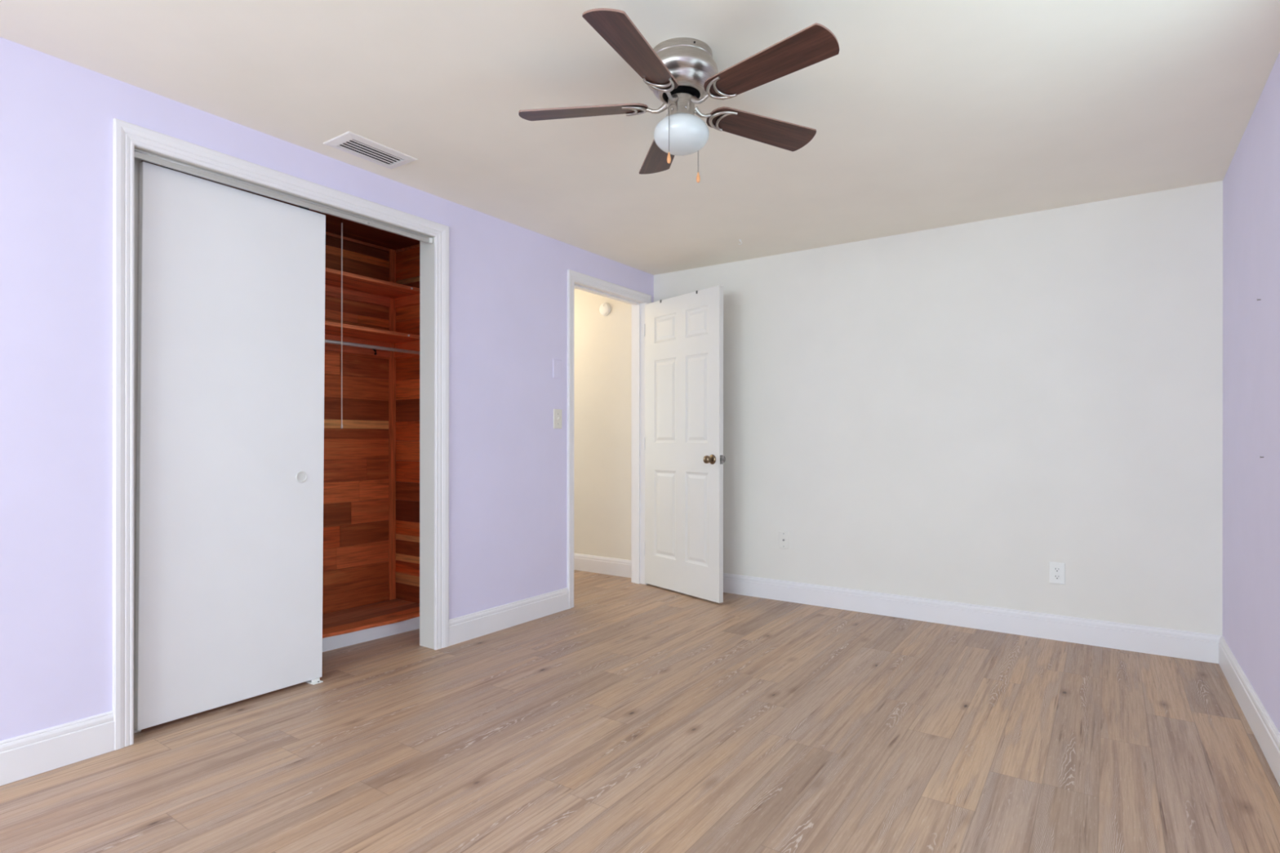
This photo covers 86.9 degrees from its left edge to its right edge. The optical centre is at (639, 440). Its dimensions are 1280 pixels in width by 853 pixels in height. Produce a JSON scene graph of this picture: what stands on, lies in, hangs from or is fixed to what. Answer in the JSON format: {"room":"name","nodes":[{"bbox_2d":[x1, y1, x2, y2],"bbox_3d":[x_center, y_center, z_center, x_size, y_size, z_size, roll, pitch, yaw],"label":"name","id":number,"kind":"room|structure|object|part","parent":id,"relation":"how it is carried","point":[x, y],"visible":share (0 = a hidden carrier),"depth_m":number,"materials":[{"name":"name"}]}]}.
{"room":"empty bedroom","nodes":[
{"label":"empty bedroom","id":0,"kind":"room"},
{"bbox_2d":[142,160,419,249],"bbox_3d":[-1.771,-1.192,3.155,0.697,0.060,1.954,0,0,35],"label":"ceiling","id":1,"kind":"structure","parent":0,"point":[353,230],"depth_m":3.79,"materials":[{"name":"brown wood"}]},
{"bbox_2d":[340,222,342,428],"bbox_3d":[-1.462,-0.611,3.316,0.044,1.103,0.044,0,0,35],"label":"pull cord","id":2,"kind":"object","parent":1,"relation":"hanging from","point":[341,426],"visible":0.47,"depth_m":3.31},
{"bbox_3d":[-1.462,-0.572,3.315,0.005,0.989,0.005,0,0,-33],"label":"cord","id":3,"kind":"part","parent":2,"relation":"part of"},
{"bbox_2d":[0,36,653,741],"bbox_3d":[-2.203,-0.092,1.821,0.115,2.288,7.926,0,0,35],"label":"wall","id":4,"kind":"structure","parent":0,"point":[508,282],"depth_m":2.27,"materials":[{"name":"purple paint"}]},
{"bbox_2d":[0,711,114,786],"bbox_3d":[-3.065,0.986,0.463,0.015,0.132,4.471,0,0,35],"label":"baseboard","id":5,"kind":"structure","parent":4,"relation":"attached to","point":[33,753],"depth_m":2.17,"materials":[{"name":"white paint"}]},
{"bbox_2d":[112,118,448,750],"bbox_3d":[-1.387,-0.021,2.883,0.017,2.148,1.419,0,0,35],"label":"trim","id":6,"kind":"structure","parent":4,"relation":"attached to","point":[126,135],"depth_m":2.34,"materials":[{"name":"white paint"}]},
{"bbox_2d":[133,148,432,244],"bbox_3d":[-1.446,-1.009,2.909,0.087,0.030,1.283,0,0,35],"label":"door track","id":7,"kind":"object","parent":4,"relation":"attached to","point":[139,154],"visible":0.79,"depth_m":2.75,"materials":[{"name":"metal"}]},
{"bbox_2d":[133,161,325,730],"bbox_3d":[-1.600,0.010,2.704,0.037,2.054,0.688,0,0,35],"label":"door","id":8,"kind":"structure","parent":7,"relation":"hanging from","point":[230,450],"depth_m":2.65,"materials":[{"name":"white paint"}]},
{"bbox_3d":[-1.448,0.156,2.894,0.004,0.050,0.050,0,0,35],"label":"finger pull","id":9,"kind":"part","parent":8,"relation":"part of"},
{"bbox_2d":[325,231,419,252],"bbox_3d":[-1.766,-1.155,3.153,0.686,0.014,1.931,0,0,35],"label":"trim","id":10,"kind":"structure","parent":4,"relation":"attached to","point":[326,233],"depth_m":3.99,"materials":[{"name":"brown wood"}]},
{"bbox_2d":[448,587,568,645],"bbox_3d":[-0.718,0.988,3.851,0.015,0.132,0.935,0,0,35],"label":"baseboard","id":11,"kind":"structure","parent":4,"relation":"attached to","point":[478,624],"depth_m":3.79,"materials":[{"name":"white paint"}]},
{"bbox_2d":[552,359,561,378],"bbox_3d":[-0.508,-0.440,4.160,0.006,0.116,0.078,0,0,35],"label":"blank wall plate","id":12,"kind":"object","parent":4,"relation":"attached to","point":[557,364],"visible":1,"depth_m":4.16,"materials":[{"name":"purple paint"}]},
{"bbox_2d":[553,408,561,428],"bbox_3d":[-0.500,-0.133,4.160,0.020,0.119,0.076,0,0,35],"label":"light switch","id":13,"kind":"object","parent":4,"relation":"attached to","point":[557,412],"visible":1,"depth_m":4.16,"materials":[{"name":"beige plastic"}]},
{"bbox_2d":[566,269,651,608],"bbox_3d":[-0.186,-0.008,4.616,0.017,2.125,0.928,0,0,35],"label":"trim","id":14,"kind":"structure","parent":4,"relation":"attached to","point":[572,276],"depth_m":4.26,"materials":[{"name":"white paint"}]},
{"bbox_2d":[573,280,645,584],"bbox_3d":[-0.241,0.014,4.654,0.123,2.081,0.842,0,0,35],"label":"trim","id":15,"kind":"structure","parent":4,"relation":"attached to","point":[637,306],"depth_m":4.97,"materials":[{"name":"white paint"}]},
{"bbox_2d":[643,285,725,603],"bbox_3d":[0.286,0.024,4.652,0.171,2.038,0.794,0,0,-38],"label":"door","id":16,"kind":"structure","parent":15,"relation":"attached to","point":[685,459],"depth_m":4.60,"materials":[{"name":"white paint"}]},
{"bbox_3d":[0.443,0.123,4.364,0.068,0.064,0.064,0,0,-38],"label":"knob","id":17,"kind":"part","parent":16,"relation":"part of","materials":[{"name":"gold metal"}]},
{"bbox_3d":[0.526,0.123,4.342,0.025,0.058,0.011,0,0,-38],"label":"latch plate","id":18,"kind":"part","parent":16,"relation":"part of","materials":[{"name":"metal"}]},
{"bbox_2d":[631,435,631,582],"bbox_3d":[-0.295,-0.009,4.691,0.017,2.125,0.928,0,0,35],"label":"trim","id":19,"kind":"structure","parent":4,"relation":"attached to","point":[631,436],"depth_m":5.03,"materials":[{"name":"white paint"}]},
{"bbox_2d":[322,235,388,614],"bbox_3d":[-2.096,-0.085,3.385,0.119,2.275,2.180,0,0,35],"label":"wall","id":20,"kind":"structure","parent":0,"point":[355,573],"depth_m":3.93,"materials":[{"name":"brown wood"}]},
{"bbox_2d":[324,267,419,307],"bbox_3d":[-1.923,-0.846,3.261,0.302,0.076,1.928,0,0,35],"label":"closet shelf","id":21,"kind":"object","parent":20,"relation":"attached to","point":[355,287],"visible":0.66,"depth_m":3.85,"materials":[{"name":"brown wood"}]},
{"bbox_2d":[324,320,419,358],"bbox_3d":[-1.923,-0.557,3.261,0.302,0.109,1.928,0,0,35],"label":"closet shelf","id":22,"kind":"object","parent":20,"relation":"attached to","point":[350,333],"visible":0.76,"depth_m":3.87,"materials":[{"name":"brown wood"}]},
{"bbox_2d":[324,339,419,355],"bbox_3d":[-1.777,-0.503,3.160,0.048,0.048,1.928,0,0,35],"label":"closet rod","id":23,"kind":"object","parent":22,"relation":"attached to","point":[328,341],"visible":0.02,"depth_m":3.63,"materials":[{"name":"metal"}]},
{"bbox_2d":[388,248,395,599],"bbox_3d":[-1.509,-0.097,4.118,0.012,2.130,0.043,0,0,35],"label":"trim","id":24,"kind":"structure","parent":20,"relation":"attached to","point":[392,254],"depth_m":4.11,"materials":[{"name":"brown wood"}]},
{"bbox_2d":[322,598,419,638],"bbox_3d":[-1.872,0.976,3.225,0.436,0.017,1.952,0,0,35],"label":"floor","id":25,"kind":"structure","parent":0,"point":[393,611],"depth_m":3.72,"materials":[{"name":"brown wood"}]},
{"bbox_2d":[0,569,1279,852],"bbox_3d":[-1.802,1.083,1.636,5.956,0.060,8.080,0,0,35],"label":"floor","id":26,"kind":"structure","parent":0,"point":[630,717],"depth_m":2.30,"materials":[{"name":"beige laminate"}]},
{"bbox_2d":[305,677,323,684],"bbox_3d":[-1.425,1.045,2.951,0.075,0.016,0.044,0,0,35],"label":"floor guide","id":27,"kind":"object","parent":26,"relation":"on","point":[316,681],"visible":0.62,"depth_m":2.94,"materials":[{"name":"white plastic"}]},
{"bbox_2d":[0,0,1279,275],"bbox_3d":[-0.779,-1.284,0.927,3.471,0.100,8.076,0,0,35],"label":"ceiling","id":28,"kind":"structure","parent":0,"point":[927,114],"depth_m":2.44,"materials":[{"name":"paint"}]},
{"bbox_2d":[323,131,417,168],"bbox_3d":[-1.146,-1.230,2.887,0.188,0.010,0.326,0,0,35],"label":"ceiling vent","id":29,"kind":"object","parent":28,"relation":"in","point":[348,142],"visible":1,"depth_m":2.87,"materials":[{"name":"white metal"}]},
{"bbox_2d":[518,8,839,182],"bbox_3d":[0.137,-1.044,2.140,1.020,0.380,1.020,0,0,35],"label":"ceiling fan","id":30,"kind":"object","parent":28,"relation":"hanging from","point":[682,73],"visible":1,"depth_m":2.08,"materials":[{"name":"brown wood"}]},
{"bbox_3d":[-0.186,-1.075,2.212,0.427,0.006,0.125,0,13,8],"label":"blade","id":31,"kind":"part","parent":30,"relation":"part of","materials":[{"name":"brown wood"}]},
{"bbox_3d":[-0.008,-1.075,1.879,0.125,0.006,0.427,14,6,25],"label":"blade","id":32,"kind":"part","parent":30,"relation":"part of","materials":[{"name":"brown wood"}]},
{"bbox_3d":[0.053,-1.069,2.179,0.075,0.032,0.021,0,0,8],"label":"blade arm","id":33,"kind":"part","parent":30,"relation":"part of","materials":[{"name":"silver metal"}]},
{"bbox_3d":[0.085,-1.068,2.486,0.125,0.006,0.427,-13,2,-8],"label":"blade","id":34,"kind":"part","parent":30,"relation":"part of","materials":[{"name":"brown wood"}]},
{"bbox_3d":[0.097,-1.069,2.095,0.021,0.032,0.075,0,0,26],"label":"blade arm","id":35,"kind":"part","parent":30,"relation":"part of","materials":[{"name":"silver metal"}]},
{"bbox_3d":[0.101,-0.972,2.106,0.002,0.169,0.052,0,0,27],"label":"pull chain","id":36,"kind":"part","parent":30,"relation":"part of","materials":[{"name":"metal"}]},
{"bbox_3d":[0.133,-0.976,2.168,0.177,0.106,0.177,0,0,35],"label":"globe","id":37,"kind":"part","parent":30,"relation":"part of","materials":[{"name":"white glass"}]},
{"bbox_3d":[0.190,-1.069,2.111,0.075,0.032,0.021,0,0,44],"label":"blade arm","id":38,"kind":"part","parent":30,"relation":"part of","materials":[{"name":"silver metal"}]},
{"bbox_3d":[0.204,-1.069,2.206,0.075,0.032,0.021,0,0,-28],"label":"blade arm","id":39,"kind":"part","parent":30,"relation":"part of","materials":[{"name":"silver metal"}]},
{"bbox_3d":[0.416,-1.069,2.320,0.427,0.006,0.125,0,-13,-28],"label":"blade","id":40,"kind":"part","parent":30,"relation":"part of","materials":[{"name":"brown wood"}]},
{"bbox_3d":[0.363,-1.074,1.944,0.427,0.006,0.125,0,-13,44],"label":"blade","id":41,"kind":"part","parent":30,"relation":"part of","materials":[{"name":"brown wood"}]},
{"bbox_2d":[573,180,1222,635],"bbox_3d":[0.456,-0.089,4.894,5.956,2.288,0.154,0,0,35],"label":"wall","id":42,"kind":"structure","parent":0,"point":[957,413],"depth_m":3.81,"materials":[{"name":"beige paint"}]},
{"bbox_2d":[573,553,631,577],"bbox_3d":[-0.960,0.988,5.812,2.385,0.132,0.015,0,0,35],"label":"baseboard","id":43,"kind":"structure","parent":42,"relation":"attached to","point":[590,563],"depth_m":5.34,"materials":[{"name":"white paint"}]},
{"bbox_2d":[599,302,610,315],"bbox_3d":[-0.279,-1.036,5.332,0.104,0.104,0.032,0,0,35],"label":"smoke detector","id":44,"kind":"object","parent":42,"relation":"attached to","point":[605,308],"visible":1,"depth_m":5.32,"materials":[{"name":"white plastic"}]},
{"bbox_2d":[778,530,789,549],"bbox_3d":[0.946,0.656,4.452,0.070,0.114,0.014,0,0,35],"label":"outlet","id":45,"kind":"object","parent":42,"relation":"attached to","point":[784,536],"visible":1,"depth_m":4.45,"materials":[{"name":"beige paint"}]},
{"bbox_2d":[723,573,1222,663],"bbox_3d":[1.426,0.990,4.119,3.236,0.132,0.015,0,0,35],"label":"baseboard","id":46,"kind":"structure","parent":42,"relation":"attached to","point":[1200,646],"depth_m":3.74,"materials":[{"name":"white paint"}]},
{"bbox_2d":[1048,561,1065,584],"bbox_3d":[2.209,0.703,3.581,0.074,0.114,0.008,0,0,35],"label":"power outlet","id":47,"kind":"object","parent":42,"relation":"attached to","point":[1056,570],"visible":1,"depth_m":3.58,"materials":[{"name":"white plastic"}]},
{"bbox_2d":[1053,567,1060,572],"bbox_3d":[2.208,0.684,3.579,0.033,0.024,0.003,0,0,35],"label":"socket","id":48,"kind":"object","parent":47,"relation":"attached to","point":[1055,569],"depth_m":3.58,"materials":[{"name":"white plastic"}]},
{"bbox_2d":[1053,574,1060,579],"bbox_3d":[2.208,0.723,3.579,0.033,0.024,0.003,0,0,35],"label":"socket","id":49,"kind":"object","parent":47,"relation":"attached to","point":[1055,576],"depth_m":3.58,"materials":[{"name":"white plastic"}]},
{"bbox_2d":[1222,52,1279,733],"bbox_3d":[0.554,-0.089,-0.088,0.120,2.288,7.926,0,0,35],"label":"wall","id":50,"kind":"structure","parent":0,"point":[1251,180],"depth_m":2.54,"materials":[{"name":"purple paint"}]},
{"bbox_2d":[1218,635,1279,786],"bbox_3d":[0.528,0.989,-0.007,0.015,0.132,7.791,0,0,35],"label":"baseboard","id":51,"kind":"structure","parent":50,"relation":"attached to","point":[1263,727],"depth_m":2.46,"materials":[{"name":"white paint"}]},
{"bbox_3d":[-1.182,-0.084,4.007,0.697,2.275,0.118,0,0,35],"label":"wall","id":52,"kind":"structure","parent":0,"visible":0},
{"bbox_2d":[395,246,419,603],"bbox_3d":[-1.214,-0.097,3.951,0.683,2.129,0.011,0,0,35],"label":"wall","id":53,"kind":"structure","parent":52,"relation":"attached to","point":[407,262],"depth_m":4.07,"materials":[{"name":"brown wood"}]},
{"bbox_2d":[322,616,419,652],"bbox_3d":[-1.766,1.019,3.150,0.020,0.068,1.958,0,0,39],"label":"trim","id":54,"kind":"structure","parent":53,"relation":"attached to","point":[329,643],"depth_m":3.55,"materials":[{"name":"white paint"}]}
]}

